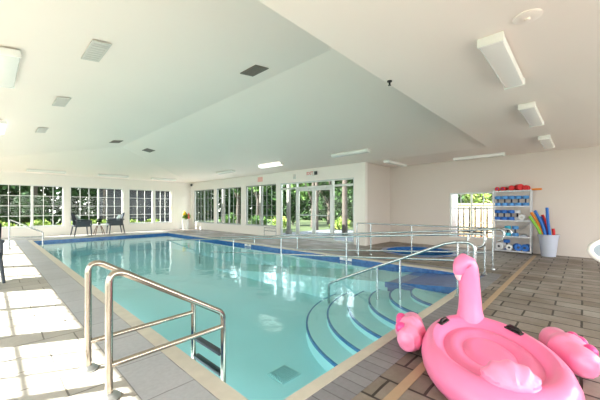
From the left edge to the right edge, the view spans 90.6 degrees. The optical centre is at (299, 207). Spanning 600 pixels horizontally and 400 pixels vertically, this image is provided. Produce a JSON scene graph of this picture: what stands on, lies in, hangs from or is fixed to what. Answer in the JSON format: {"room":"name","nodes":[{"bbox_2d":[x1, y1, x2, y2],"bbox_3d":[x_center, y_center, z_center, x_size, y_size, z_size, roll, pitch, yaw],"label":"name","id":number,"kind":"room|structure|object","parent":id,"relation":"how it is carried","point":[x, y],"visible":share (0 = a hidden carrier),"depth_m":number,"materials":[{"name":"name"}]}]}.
{"room":"indoor swimming pool","nodes":[
{"label":"indoor swimming pool","id":0,"kind":"room"},
{"bbox_2d":[0,171,190,237],"bbox_3d":[-10.717,-0.140,15.027,0.150,2.860,11.070,0,0,44],"label":"wall","id":1,"kind":"structure","parent":0,"point":[180,192],"depth_m":15.41,"materials":[{"name":"white paint"}]},
{"bbox_2d":[0,184,63,227],"bbox_3d":[-12.194,-0.095,13.485,0.060,1.910,2.300,0,0,44],"label":"window","id":2,"kind":"structure","parent":1,"relation":"in","point":[8,195],"depth_m":13.49,"materials":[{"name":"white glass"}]},
{"bbox_2d":[2,222,171,228],"bbox_3d":[-10.373,0.875,15.293,0.080,0.030,7.510,0,0,44],"label":"trim","id":3,"kind":"structure","parent":1,"relation":"attached to","point":[163,222],"depth_m":14.03,"materials":[{"name":"paint"}]},
{"bbox_2d":[70,186,122,225],"bbox_3d":[-10.441,-0.095,15.323,0.060,1.910,2.300,0,0,44],"label":"window","id":4,"kind":"structure","parent":1,"relation":"in","point":[97,197],"depth_m":15.32,"materials":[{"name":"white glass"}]},
{"bbox_2d":[129,189,170,223],"bbox_3d":[-8.655,-0.095,17.198,0.060,1.910,2.300,0,0,44],"label":"window","id":5,"kind":"structure","parent":1,"relation":"in","point":[153,198],"depth_m":17.29,"materials":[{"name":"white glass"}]},
{"bbox_2d":[55,246,385,399],"bbox_3d":[-3.607,1.865,8.790,14.750,0.750,5.650,0,0,44],"label":"floor","id":6,"kind":"structure","parent":0,"point":[266,323],"depth_m":6.30,"materials":[{"name":"paint"}]},
{"bbox_2d":[34,233,454,274],"bbox_3d":[-3.607,1.405,8.790,14.610,0.170,5.510,0,0,44],"label":"trim","id":7,"kind":"structure","parent":6,"relation":"attached to","point":[363,263],"depth_m":8.75,"materials":[{"name":"blue tile"}]},
{"bbox_2d":[385,282,455,292],"bbox_3d":[2.148,1.427,5.334,1.350,0.236,0.011,0,0,44],"label":"trim","id":8,"kind":"structure","parent":7,"relation":"attached to","point":[443,289],"depth_m":5.29,"materials":[{"name":"blue tile"}]},
{"bbox_2d":[267,365,300,383],"bbox_3d":[-0.203,2.080,3.730,0.300,0.020,0.300,0,0,44],"label":"drain","id":9,"kind":"object","parent":6,"relation":"on","point":[283,374],"visible":1,"depth_m":3.71,"materials":[{"name":"plastic"}]},
{"bbox_2d":[168,232,486,275],"bbox_3d":[-1.444,1.240,8.849,12.103,1.701,0.100,0,0,44],"label":"handrail","id":10,"kind":"object","parent":6,"relation":"on","point":[468,233],"visible":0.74,"depth_m":6.38,"materials":[{"name":"white metal"}]},
{"bbox_2d":[208,228,504,274],"bbox_3d":[-0.602,1.234,9.690,12.163,1.711,0.100,0,0,44],"label":"handrail","id":11,"kind":"object","parent":6,"relation":"on","point":[487,229],"visible":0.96,"depth_m":6.89,"materials":[{"name":"white metal"}]},
{"bbox_2d":[328,241,476,302],"bbox_3d":[1.528,1.278,5.063,2.673,1.623,0.100,0,0,44],"label":"stair handrail","id":12,"kind":"object","parent":6,"relation":"on","point":[457,243],"visible":0.7,"depth_m":4.91,"materials":[{"name":"white metal"}]},
{"bbox_2d":[191,162,367,245],"bbox_3d":[-2.310,-0.140,14.557,12.670,2.860,0.150,0,0,44],"label":"wall","id":13,"kind":"structure","parent":0,"point":[359,171],"depth_m":13.11,"materials":[{"name":"white paint"}]},
{"bbox_2d":[195,189,213,222],"bbox_3d":[-5.731,-0.110,17.824,2.390,1.960,0.060,0,0,44],"label":"window","id":14,"kind":"structure","parent":13,"relation":"in","point":[208,189],"depth_m":17.81,"materials":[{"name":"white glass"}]},
{"bbox_2d":[217,187,240,224],"bbox_3d":[-3.816,-0.115,15.999,2.400,1.950,0.060,0,0,44],"label":"window","id":15,"kind":"structure","parent":13,"relation":"in","point":[221,197],"depth_m":15.97,"materials":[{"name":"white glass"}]},
{"bbox_2d":[195,222,276,227],"bbox_3d":[-3.853,0.870,15.938,7.770,0.060,0.080,0,0,44],"label":"trim","id":16,"kind":"structure","parent":13,"relation":"attached to","point":[195,222],"depth_m":15.56,"materials":[{"name":"paint"}]},
{"bbox_2d":[246,184,275,226],"bbox_3d":[-1.843,-0.125,14.120,2.290,1.930,0.060,0,0,44],"label":"window","id":17,"kind":"structure","parent":13,"relation":"in","point":[262,195],"depth_m":14.36,"materials":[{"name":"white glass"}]},
{"bbox_2d":[306,171,316,175],"bbox_3d":[0.462,-1.370,11.762,0.540,0.200,0.074,0,0,44],"label":"exit sign","id":18,"kind":"object","parent":13,"relation":"attached to","point":[308,173],"visible":1,"depth_m":11.72,"materials":[{"name":"white plastic"}]},
{"bbox_2d":[281,177,353,244],"bbox_3d":[0.530,0.105,11.790,3.840,2.370,0.158,0,0,44],"label":"door","id":19,"kind":"structure","parent":13,"relation":"in","point":[331,188],"depth_m":11.74,"materials":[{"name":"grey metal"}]},
{"bbox_2d":[0,0,599,182],"bbox_3d":[-2.039,-1.933,8.007,22.400,0.794,12.980,0,0,44],"label":"ceiling","id":20,"kind":"structure","parent":0,"point":[169,82],"depth_m":4.69,"materials":[{"name":"paint"}]},
{"bbox_2d":[0,120,6,134],"bbox_3d":[-6.799,-1.815,6.709,1.340,0.113,0.219,0,0,44],"label":"ceiling light","id":21,"kind":"object","parent":20,"relation":"attached to","point":[3,123],"visible":1,"depth_m":6.51,"materials":[{"name":"plastic"}]},
{"bbox_2d":[0,47,21,88],"bbox_3d":[-3.867,-1.815,3.915,1.340,0.113,0.219,0,0,44],"label":"ceiling light","id":22,"kind":"object","parent":20,"relation":"attached to","point":[9,58],"visible":1,"depth_m":3.73,"materials":[{"name":"plastic"}]},
{"bbox_2d":[35,128,48,132],"bbox_3d":[-6.525,-1.962,7.504,0.620,0.040,0.200,0,0,44],"label":"ceiling vent","id":23,"kind":"object","parent":20,"relation":"in","point":[39,130],"visible":1,"depth_m":7.48,"materials":[{"name":"metal"}]},
{"bbox_2d":[26,169,65,173],"bbox_3d":[-11.278,-1.630,13.234,0.219,0.113,1.340,0,0,44],"label":"ceiling light","id":24,"kind":"object","parent":20,"relation":"attached to","point":[31,170],"visible":1,"depth_m":13.16,"materials":[{"name":"plastic"}]},
{"bbox_2d":[52,97,70,106],"bbox_3d":[-4.425,-1.962,5.503,0.620,0.040,0.200,0,0,44],"label":"ceiling vent","id":25,"kind":"object","parent":20,"relation":"in","point":[59,101],"visible":1,"depth_m":5.47,"materials":[{"name":"metal"}]},
{"bbox_2d":[81,40,111,61],"bbox_3d":[-2.565,-1.962,3.730,0.620,0.040,0.200,0,0,44],"label":"ceiling vent","id":26,"kind":"object","parent":20,"relation":"in","point":[95,50],"visible":1,"depth_m":3.69,"materials":[{"name":"metal"}]},
{"bbox_2d":[98,174,128,177],"bbox_3d":[-9.484,-1.630,15.116,0.219,0.113,1.340,0,0,44],"label":"ceiling light","id":27,"kind":"object","parent":20,"relation":"attached to","point":[106,175],"visible":1,"depth_m":15.04,"materials":[{"name":"plastic"}]},
{"bbox_2d":[151,177,175,180],"bbox_3d":[-7.759,-1.630,16.926,0.219,0.113,1.340,0,0,44],"label":"ceiling light","id":28,"kind":"object","parent":20,"relation":"attached to","point":[152,178],"visible":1,"depth_m":16.80,"materials":[{"name":"plastic"}]},
{"bbox_2d":[216,170,234,174],"bbox_3d":[-3.510,-1.687,14.001,1.340,0.113,0.219,0,0,44],"label":"ceiling light","id":29,"kind":"object","parent":20,"relation":"attached to","point":[227,171],"visible":1,"depth_m":13.87,"materials":[{"name":"plastic"}]},
{"bbox_2d":[240,65,268,76],"bbox_3d":[-0.754,-2.257,4.891,0.420,0.050,0.269,0,0,44],"label":"ceiling vent","id":30,"kind":"object","parent":20,"relation":"in","point":[254,70],"visible":1,"depth_m":4.86,"materials":[{"name":"metal"}]},
{"bbox_2d":[258,162,283,167],"bbox_3d":[-1.158,-1.687,11.759,1.340,0.113,0.219,0,0,44],"label":"ceiling light","id":31,"kind":"object","parent":20,"relation":"attached to","point":[278,163],"visible":1,"depth_m":11.66,"materials":[{"name":"plastic"}]},
{"bbox_2d":[331,148,370,157],"bbox_3d":[1.543,-1.687,9.185,1.340,0.113,0.219,0,0,44],"label":"ceiling light","id":32,"kind":"object","parent":20,"relation":"attached to","point":[367,150],"visible":1,"depth_m":9.09,"materials":[{"name":"plastic"}]},
{"bbox_2d":[383,160,406,166],"bbox_3d":[3.270,-1.524,10.172,0.212,0.088,1.340,0,0,44],"label":"ceiling light","id":33,"kind":"object","parent":20,"relation":"attached to","point":[384,161],"visible":1,"depth_m":10.01,"materials":[{"name":"plastic"}]},
{"bbox_2d":[453,152,505,160],"bbox_3d":[5.324,-1.524,8.878,1.340,0.088,0.212,0,0,44],"label":"ceiling light","id":34,"kind":"object","parent":20,"relation":"attached to","point":[503,153],"visible":1,"depth_m":8.77,"materials":[{"name":"plastic"}]},
{"bbox_2d":[477,31,524,89],"bbox_3d":[2.180,-1.524,3.172,0.212,0.088,1.340,0,0,44],"label":"ceiling light","id":35,"kind":"object","parent":20,"relation":"attached to","point":[495,48],"visible":1,"depth_m":2.97,"materials":[{"name":"plastic"}]},
{"bbox_2d":[518,101,543,126],"bbox_3d":[3.836,-1.524,4.909,0.212,0.088,1.340,0,0,44],"label":"ceiling light","id":36,"kind":"object","parent":20,"relation":"attached to","point":[530,111],"visible":1,"depth_m":4.72,"materials":[{"name":"plastic"}]},
{"bbox_2d":[538,135,554,148],"bbox_3d":[5.733,-1.524,6.900,0.212,0.088,1.340,0,0,44],"label":"ceiling light","id":37,"kind":"object","parent":20,"relation":"attached to","point":[546,141],"visible":1,"depth_m":6.66,"materials":[{"name":"plastic"}]},
{"bbox_2d":[0,228,599,399],"bbox_3d":[-2.057,1.688,8.024,22.350,0.803,12.880,0,0,44],"label":"floor","id":38,"kind":"structure","parent":0,"point":[561,292],"depth_m":3.35,"materials":[{"name":"tile"}]},
{"bbox_2d":[0,223,5,282],"bbox_3d":[-5.446,0.763,4.887,0.744,1.062,0.727,0,0,14],"label":"wicker armchair","id":39,"kind":"object","parent":38,"relation":"on","point":[1,240],"visible":1,"depth_m":5.09,"materials":[{"name":"wicker"}]},
{"bbox_2d":[7,219,43,248],"bbox_3d":[-8.836,1.024,9.572,0.110,1.333,0.877,0,0,44],"label":"handrail","id":40,"kind":"object","parent":38,"relation":"on","point":[9,220],"visible":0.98,"depth_m":9.48,"materials":[{"name":"white metal"}]},
{"bbox_2d":[70,213,91,235],"bbox_3d":[-10.250,0.763,13.881,0.727,1.062,0.744,0,0,39],"label":"wicker armchair","id":41,"kind":"object","parent":38,"relation":"on","point":[75,223],"visible":0.98,"depth_m":13.70,"materials":[{"name":"wicker"}]},
{"bbox_2d":[92,224,107,234],"bbox_3d":[-9.777,1.055,14.455,0.740,0.480,0.740,0,0,44],"label":"side table","id":42,"kind":"object","parent":38,"relation":"on","point":[96,225],"visible":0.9,"depth_m":14.44,"materials":[{"name":"white plastic"}]},
{"bbox_2d":[106,212,124,233],"bbox_3d":[-9.352,0.763,15.117,0.744,1.062,0.727,0,0,-44],"label":"wicker armchair","id":43,"kind":"object","parent":38,"relation":"on","point":[112,221],"visible":0.92,"depth_m":14.97,"materials":[{"name":"wicker"}]},
{"bbox_2d":[77,260,195,373],"bbox_3d":[-1.402,1.107,2.675,0.140,1.366,0.979,0,0,44],"label":"handrail","id":44,"kind":"object","parent":38,"relation":"on","point":[88,367],"visible":0.71,"depth_m":2.38,"materials":[{"name":"silver metal"}]},
{"bbox_2d":[193,336,220,375],"bbox_3d":[-0.878,1.490,2.840,0.490,0.388,0.060,0,0,44],"label":"ladder treads","id":45,"kind":"object","parent":44,"relation":"attached to","point":[217,370],"visible":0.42,"depth_m":2.81,"materials":[{"name":"metal"}]},
{"bbox_2d":[97,269,225,399],"bbox_3d":[-1.008,1.107,2.320,0.140,1.366,0.979,0,0,44],"label":"handrail","id":46,"kind":"object","parent":38,"relation":"on","point":[110,393],"visible":0.98,"depth_m":2.12,"materials":[{"name":"silver metal"}]},
{"bbox_2d":[182,211,189,228],"bbox_3d":[-6.891,0.730,17.995,0.545,1.120,0.495,0,0,44],"label":"planter","id":47,"kind":"object","parent":38,"relation":"on","point":[185,222],"visible":0.99,"depth_m":17.89,"materials":[{"name":"ceramic"}]},
{"bbox_2d":[28,232,480,399],"bbox_3d":[-3.617,1.306,8.779,14.650,0.048,5.580,0,0,44],"label":"trim","id":48,"kind":"structure","parent":38,"relation":"attached to","point":[207,379],"depth_m":2.73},
{"bbox_2d":[381,246,455,256],"bbox_3d":[3.535,1.584,8.856,2.140,0.612,2.140,0,0,44],"label":"tub","id":49,"kind":"object","parent":38,"relation":"in","point":[414,248],"visible":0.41,"depth_m":9.51,"materials":[{"name":"blue tile"}]},
{"bbox_2d":[355,222,511,269],"bbox_3d":[2.945,0.851,7.277,3.714,0.879,0.090,0,0,44],"label":"guard rail","id":50,"kind":"object","parent":38,"relation":"on","point":[411,225],"visible":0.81,"depth_m":7.10,"materials":[{"name":"white metal"}]},
{"bbox_2d":[382,255,535,399],"bbox_3d":[3.424,1.298,4.956,0.070,0.024,8.500,0,0,44],"label":"trim","id":51,"kind":"structure","parent":38,"relation":"on","point":[420,369],"depth_m":2.32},
{"bbox_2d":[395,253,599,399],"bbox_3d":[1.496,0.867,2.295,1.459,0.847,1.517,0,0,19],"label":"float","id":52,"kind":"object","parent":38,"relation":"on","point":[467,355],"visible":1,"depth_m":2.21,"materials":[{"name":"pink plastic"}]},
{"bbox_2d":[492,189,532,254],"bbox_3d":[6.155,0.385,8.618,0.932,1.810,0.322,0,0,44],"label":"shelving unit","id":53,"kind":"object","parent":38,"relation":"on","point":[530,237],"visible":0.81,"depth_m":8.48,"materials":[{"name":"grey metal"}]},
{"bbox_2d":[494,210,500,219],"bbox_3d":[5.884,0.205,8.842,0.162,0.298,0.162,0,0,44],"label":"dumbbell","id":54,"kind":"object","parent":53,"relation":"on","point":[495,211],"visible":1,"depth_m":8.80,"materials":[{"name":"plastic"}]},
{"bbox_2d":[496,242,505,248],"bbox_3d":[5.949,1.120,8.780,0.228,0.200,0.200,0,0,-23],"label":"dumbbell","id":55,"kind":"object","parent":53,"relation":"on","point":[502,245],"visible":0.98,"depth_m":8.72,"materials":[{"name":"plastic"}]},
{"bbox_2d":[501,196,507,205],"bbox_3d":[6.011,-0.205,8.721,0.162,0.298,0.162,0,0,44],"label":"dumbbell","id":56,"kind":"object","parent":53,"relation":"on","point":[502,197],"visible":0.91,"depth_m":8.68,"materials":[{"name":"plastic"}]},
{"bbox_2d":[501,210,507,219],"bbox_3d":[6.003,0.205,8.728,0.162,0.298,0.162,0,0,44],"label":"dumbbell","id":57,"kind":"object","parent":53,"relation":"on","point":[502,211],"visible":0.93,"depth_m":8.67,"materials":[{"name":"plastic"}]},
{"bbox_2d":[508,210,514,219],"bbox_3d":[6.123,0.205,8.614,0.162,0.298,0.162,0,0,44],"label":"dumbbell","id":58,"kind":"object","parent":53,"relation":"on","point":[509,211],"visible":0.9,"depth_m":8.56,"materials":[{"name":"plastic"}]},
{"bbox_2d":[512,226,518,235],"bbox_3d":[6.195,0.665,8.545,0.162,0.298,0.162,0,0,44],"label":"dumbbell","id":59,"kind":"object","parent":53,"relation":"on","point":[513,227],"visible":0.87,"depth_m":8.49,"materials":[{"name":"plastic"}]},
{"bbox_2d":[513,243,520,250],"bbox_3d":[6.231,1.120,8.511,0.200,0.200,0.248,0,0,26],"label":"dumbbell","id":60,"kind":"object","parent":53,"relation":"on","point":[516,246],"visible":0.97,"depth_m":8.41,"materials":[{"name":"plastic"}]},
{"bbox_2d":[514,184,523,189],"bbox_3d":[6.257,-0.590,8.486,0.180,0.180,0.228,0,0,15],"label":"dumbbell","id":61,"kind":"object","parent":53,"relation":"on","point":[518,186],"visible":0.92,"depth_m":8.39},
{"bbox_2d":[521,244,529,251],"bbox_3d":[6.376,1.120,8.373,0.248,0.200,0.200,0,0,-35],"label":"dumbbell","id":62,"kind":"object","parent":53,"relation":"on","point":[525,247],"visible":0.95,"depth_m":8.30,"materials":[{"name":"plastic"}]},
{"bbox_2d":[522,195,528,205],"bbox_3d":[6.369,-0.205,8.380,0.162,0.298,0.162,0,0,44],"label":"dumbbell","id":63,"kind":"object","parent":53,"relation":"on","point":[525,197],"visible":0.94,"depth_m":8.33,"materials":[{"name":"plastic"}]},
{"bbox_2d":[537,234,559,256],"bbox_3d":[6.641,0.998,7.940,0.468,0.585,0.450,0,0,44],"label":"bucket","id":64,"kind":"object","parent":38,"relation":"on","point":[548,244],"visible":0.89,"depth_m":7.80,"materials":[{"name":"grey plastic"}]},
{"bbox_2d":[528,216,541,233],"bbox_3d":[6.435,0.729,8.061,0.393,1.033,0.076,0,0,44],"label":"noodle","id":65,"kind":"object","parent":64,"relation":"in","point":[529,217],"visible":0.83,"depth_m":8.06,"materials":[{"name":"plastic"}]},
{"bbox_2d":[530,212,542,234],"bbox_3d":[6.475,0.674,8.064,0.378,1.141,0.076,0,0,44],"label":"noodle","id":66,"kind":"object","parent":64,"relation":"in","point":[531,213],"visible":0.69,"depth_m":8.07,"materials":[{"name":"orange plastic"}]},
{"bbox_2d":[534,210,546,234],"bbox_3d":[6.501,0.650,7.999,0.096,1.188,0.350,0,0,-42],"label":"noodle","id":67,"kind":"object","parent":64,"relation":"in","point":[535,211],"visible":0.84,"depth_m":7.98,"materials":[{"name":"blue plastic"}]},
{"bbox_2d":[545,208,550,234],"bbox_3d":[6.627,0.615,7.923,0.094,1.255,0.140,0,0,-30],"label":"noodle","id":68,"kind":"object","parent":64,"relation":"in","point":[546,209],"visible":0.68,"depth_m":7.91,"materials":[{"name":"blue plastic"}]},
{"bbox_2d":[587,239,599,261],"bbox_3d":[3.829,0.808,2.944,0.671,0.964,1.408,0,0,-45],"label":"lounger","id":69,"kind":"object","parent":38,"relation":"on","point":[593,249],"visible":1,"depth_m":3.22,"materials":[{"name":"white plastic"}]},
{"bbox_2d":[213,263,412,297],"bbox_3d":[-0.276,1.765,8.480,6.600,0.650,1.197,0,0,44],"label":"floor","id":70,"kind":"structure","parent":0,"point":[314,281],"depth_m":7.29,"materials":[{"name":"paint"}]},
{"bbox_2d":[306,294,352,371],"bbox_3d":[0.842,2.000,4.823,2.530,0.180,2.530,0,0,44],"label":"step","id":71,"kind":"structure","parent":0,"point":[318,328],"depth_m":4.35,"materials":[{"name":"paint"}]},
{"bbox_2d":[306,294,337,366],"bbox_3d":[0.479,1.923,4.814,0.765,0.033,3.584,0,0,-1],"label":"trim","id":72,"kind":"structure","parent":71,"relation":"attached to","point":[318,349],"depth_m":4.18,"materials":[{"name":"blue tile"}]},
{"bbox_2d":[327,293,373,354],"bbox_3d":[1.089,1.950,4.829,2.180,0.280,2.180,0,0,44],"label":"step","id":73,"kind":"structure","parent":0,"point":[338,311],"depth_m":4.54,"materials":[{"name":"paint"}]},
{"bbox_2d":[327,292,359,351],"bbox_3d":[0.778,1.823,4.821,0.662,0.033,3.089,0,0,-1],"label":"trim","id":74,"kind":"structure","parent":73,"relation":"attached to","point":[337,334],"depth_m":4.28,"materials":[{"name":"blue tile"}]},
{"bbox_2d":[348,291,392,340],"bbox_3d":[1.343,1.900,4.835,1.820,0.380,1.820,0,0,44],"label":"step","id":75,"kind":"structure","parent":0,"point":[359,308],"depth_m":4.64,"materials":[{"name":"paint"}]},
{"bbox_2d":[348,291,381,337],"bbox_3d":[1.085,1.724,4.829,0.557,0.033,2.580,0,0,-1],"label":"trim","id":76,"kind":"structure","parent":75,"relation":"attached to","point":[355,320],"depth_m":4.43,"materials":[{"name":"blue tile"}]},
{"bbox_2d":[368,163,389,244],"bbox_3d":[2.898,-0.140,10.948,0.150,2.860,1.810,0,0,44],"label":"wall","id":77,"kind":"structure","parent":0,"point":[378,175],"depth_m":10.79,"materials":[{"name":"beige paint"}]},
{"bbox_2d":[368,290,399,328],"bbox_3d":[1.591,1.850,4.841,1.470,0.480,1.470,0,0,44],"label":"step","id":78,"kind":"structure","parent":0,"point":[382,305],"depth_m":4.81,"materials":[{"name":"paint"}]},
{"bbox_2d":[368,289,395,324],"bbox_3d":[1.383,1.623,4.836,0.454,0.033,2.085,0,0,-1],"label":"trim","id":79,"kind":"structure","parent":78,"relation":"attached to","point":[369,302],"depth_m":4.56,"materials":[{"name":"blue tile"}]},
{"bbox_2d":[389,288,426,313],"bbox_3d":[1.838,1.805,4.847,1.120,0.570,1.120,0,0,44],"label":"step","id":80,"kind":"structure","parent":0,"point":[406,301],"depth_m":4.79,"materials":[{"name":"paint"}]},
{"bbox_2d":[389,288,417,313],"bbox_3d":[1.682,1.534,4.843,0.352,0.033,1.590,0,0,-1],"label":"trim","id":81,"kind":"structure","parent":80,"relation":"attached to","point":[390,297],"depth_m":4.67,"materials":[{"name":"blue tile"}]},
{"bbox_2d":[410,288,447,307],"bbox_3d":[2.086,1.770,4.853,0.770,0.640,0.770,0,0,44],"label":"step","id":82,"kind":"structure","parent":0,"point":[431,297],"depth_m":4.92,"materials":[{"name":"paint"}]},
{"bbox_2d":[410,288,431,305],"bbox_3d":[1.981,1.464,4.850,0.249,0.033,1.095,0,0,-1],"label":"trim","id":83,"kind":"structure","parent":82,"relation":"attached to","point":[411,293],"depth_m":4.70,"materials":[{"name":"blue tile"}]},
{"bbox_2d":[390,146,599,257],"bbox_3d":[6.920,-0.140,8.262,9.380,2.860,0.150,0,0,44],"label":"wall","id":84,"kind":"structure","parent":0,"point":[569,179],"depth_m":8.74,"materials":[{"name":"beige paint"}]},
{"bbox_2d":[450,192,491,238],"bbox_3d":[5.545,0.235,9.566,1.330,1.470,0.060,0,0,44],"label":"window","id":85,"kind":"structure","parent":84,"relation":"in","point":[471,193],"depth_m":9.56,"materials":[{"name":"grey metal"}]},
{"label":"outside","id":86,"kind":"structure","parent":0,"visible":0},
{"bbox_2d":[11,216,352,232],"bbox_3d":[-7.512,1.400,18.209,84.000,0.100,76.000,0,0,44],"label":"lawn","id":87,"kind":"structure","parent":86,"point":[305,225],"depth_m":24.30,"materials":[{"name":"green plant"}]},
{"bbox_2d":[0,196,5,215],"bbox_3d":[-16.418,0.207,15.233,1.997,2.299,1.944,0,0,44],"label":"shrub","id":88,"kind":"object","parent":87,"relation":"on","point":[2,211],"visible":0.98,"depth_m":15.91,"materials":[{"name":"green plant"}]},
{"bbox_2d":[11,185,37,199],"bbox_3d":[-16.823,-2.917,19.247,3.198,8.543,3.534,0,0,3],"label":"tree","id":89,"kind":"object","parent":87,"relation":"on","point":[35,188],"visible":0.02,"depth_m":18.87,"materials":[{"name":"green plant"}]},
{"bbox_2d":[10,189,51,225],"bbox_3d":[-15.139,0.132,16.780,1.764,2.451,1.851,0,0,44],"label":"shrub","id":90,"kind":"object","parent":87,"relation":"on","point":[25,202],"visible":0.82,"depth_m":16.36,"materials":[{"name":"green plant"}]},
{"bbox_2d":[25,219,51,225],"bbox_3d":[-13.854,0.962,15.554,0.884,0.801,1.423,0,0,44],"label":"shrub","id":91,"kind":"object","parent":87,"relation":"on","point":[37,222],"visible":0.47,"depth_m":15.52,"materials":[{"name":"green plant"}]},
{"bbox_2d":[103,189,105,219],"bbox_3d":[-12.554,-1.708,19.056,1.187,6.120,1.146,0,0,-11],"label":"tree","id":92,"kind":"object","parent":87,"relation":"on","point":[104,190],"visible":0.02,"depth_m":18.98,"materials":[{"name":"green plant"}]},
{"bbox_2d":[99,189,169,221],"bbox_3d":[-11.590,-0.060,21.612,0.800,2.820,5.500,0,0,44],"label":"outbuilding","id":93,"kind":"structure","parent":87,"relation":"on","point":[135,195],"depth_m":21.32,"materials":[{"name":"metal"}]},
{"bbox_2d":[0,185,272,225],"bbox_3d":[-17.490,-2.542,28.373,3.285,8.492,45.688,0,0,44],"label":"woodland","id":94,"kind":"object","parent":87,"relation":"on","point":[84,195],"visible":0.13,"depth_m":25.91,"materials":[{"name":"green plant"}]},
{"bbox_2d":[222,189,224,222],"bbox_3d":[-4.994,-0.100,19.401,0.240,2.900,0.240,0,0,44],"label":"porch column","id":95,"kind":"structure","parent":87,"relation":"on","point":[223,190],"depth_m":19.34,"materials":[{"name":"paint"}]},
{"bbox_2d":[219,213,236,222],"bbox_3d":[-5.187,0.836,21.939,1.285,1.050,1.462,0,0,44],"label":"shrub","id":96,"kind":"object","parent":87,"relation":"on","point":[226,216],"visible":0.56,"depth_m":21.64,"materials":[{"name":"green plant"}]},
{"bbox_2d":[231,188,248,223],"bbox_3d":[-5.033,-2.781,24.608,3.292,8.272,3.794,0,0,-38],"label":"tree","id":97,"kind":"object","parent":87,"relation":"on","point":[235,189],"visible":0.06,"depth_m":24.36,"materials":[{"name":"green plant"}]},
{"bbox_2d":[248,186,268,215],"bbox_3d":[-3.161,-2.352,21.424,2.644,7.413,2.924,0,0,-22],"label":"tree","id":98,"kind":"object","parent":87,"relation":"on","point":[265,188],"visible":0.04,"depth_m":21.31,"materials":[{"name":"green plant"}]},
{"bbox_2d":[248,215,269,224],"bbox_3d":[-2.777,0.895,19.481,1.554,0.934,1.076,0,0,-34],"label":"shrub","id":99,"kind":"object","parent":87,"relation":"on","point":[253,217],"visible":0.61,"depth_m":19.34,"materials":[{"name":"green plant"}]},
{"bbox_2d":[259,186,260,224],"bbox_3d":[-2.171,-0.100,16.711,0.240,2.900,0.240,0,0,44],"label":"porch column","id":100,"kind":"structure","parent":87,"relation":"on","point":[259,186],"depth_m":16.67,"materials":[{"name":"paint"}]},
{"bbox_2d":[269,216,286,227],"bbox_3d":[-1.108,0.906,18.474,1.465,0.911,1.216,0,0,44],"label":"shrub","id":101,"kind":"object","parent":87,"relation":"on","point":[284,219],"visible":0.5,"depth_m":18.20,"materials":[{"name":"green plant"}]},
{"bbox_2d":[283,190,306,224],"bbox_3d":[-0.355,-0.149,23.092,1.727,3.010,2.410,0,0,20],"label":"tree","id":102,"kind":"object","parent":87,"relation":"on","point":[293,196],"visible":0.6,"depth_m":22.66,"materials":[{"name":"green plant"}]},
{"bbox_2d":[291,182,320,226],"bbox_3d":[1.041,-2.630,20.768,3.958,7.974,3.258,0,0,-31],"label":"tree","id":103,"kind":"object","parent":87,"relation":"on","point":[305,195],"visible":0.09,"depth_m":20.61,"materials":[{"name":"green plant"}]},
{"bbox_2d":[315,182,318,229],"bbox_3d":[1.069,-2.283,17.991,2.180,7.270,2.093,0,0,44],"label":"tree","id":104,"kind":"object","parent":87,"relation":"on","point":[316,183],"visible":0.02,"depth_m":17.77,"materials":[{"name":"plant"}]},
{"bbox_2d":[306,179,352,223],"bbox_3d":[2.509,-3.176,24.459,3.868,9.072,3.892,0,0,44],"label":"tree","id":105,"kind":"object","parent":87,"relation":"on","point":[325,193],"visible":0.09,"depth_m":24.45,"materials":[{"name":"green plant"}]},
{"bbox_2d":[335,183,352,220],"bbox_3d":[3.210,-0.190,20.884,2.253,3.092,2.184,0,0,29],"label":"shrub","id":106,"kind":"object","parent":87,"relation":"on","point":[338,195],"visible":0.54,"depth_m":20.41,"materials":[{"name":"green plant"}]},
{"bbox_2d":[263,180,491,221],"bbox_3d":[9.071,-2.515,27.307,37.232,8.512,3.820,0,0,44],"label":"trees","id":107,"kind":"object","parent":87,"relation":"on","point":[322,206],"visible":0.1,"depth_m":34.34,"materials":[{"name":"green plant"}]},
{"bbox_2d":[458,203,491,237],"bbox_3d":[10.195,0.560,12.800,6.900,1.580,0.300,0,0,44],"label":"fence","id":108,"kind":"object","parent":87,"relation":"on","point":[466,205],"depth_m":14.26,"materials":[{"name":"wood"}]},
{"bbox_2d":[463,193,491,202],"bbox_3d":[9.265,-0.107,15.509,1.444,2.922,1.433,0,0,44],"label":"shrub","id":109,"kind":"object","parent":87,"relation":"on","point":[476,197],"visible":0.2,"depth_m":15.32,"materials":[{"name":"green plant"}]},
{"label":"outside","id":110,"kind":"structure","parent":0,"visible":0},
{"bbox_2d":[283,229,352,241],"bbox_3d":[2.190,1.345,14.641,5.970,0.050,6.180,0,0,44],"label":"patio","id":111,"kind":"structure","parent":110,"point":[325,231],"depth_m":15.37,"materials":[{"name":"concrete"}]},
{"bbox_2d":[285,184,291,233],"bbox_3d":[-0.578,-0.100,15.193,0.240,2.900,0.240,0,0,44],"label":"porch column","id":112,"kind":"structure","parent":111,"relation":"on","point":[288,231],"depth_m":15.13,"materials":[{"name":"paint"}]},
{"bbox_2d":[329,217,351,229],"bbox_3d":[2.414,0.924,17.889,1.407,0.875,1.272,0,0,10],"label":"shrub","id":113,"kind":"object","parent":111,"relation":"on","point":[338,223],"visible":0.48,"depth_m":17.79,"materials":[{"name":"green plant"}]},
{"bbox_2d":[342,180,347,235],"bbox_3d":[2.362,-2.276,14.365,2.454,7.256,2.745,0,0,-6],"label":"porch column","id":114,"kind":"structure","parent":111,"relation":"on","point":[344,188],"depth_m":14.29,"materials":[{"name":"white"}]},
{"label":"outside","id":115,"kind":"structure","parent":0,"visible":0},
{"bbox_3d":[8.339,1.344,10.584,8.530,0.052,5.170,0,0,44],"label":"pavement","id":116,"kind":"object","parent":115,"visible":0},
{"bbox_2d":[452,194,457,235],"bbox_3d":[5.846,-0.150,11.281,0.300,3.000,0.300,0,0,44],"label":"patio column","id":117,"kind":"structure","parent":116,"relation":"on","point":[454,196],"depth_m":11.19,"materials":[{"name":"white plastic"}]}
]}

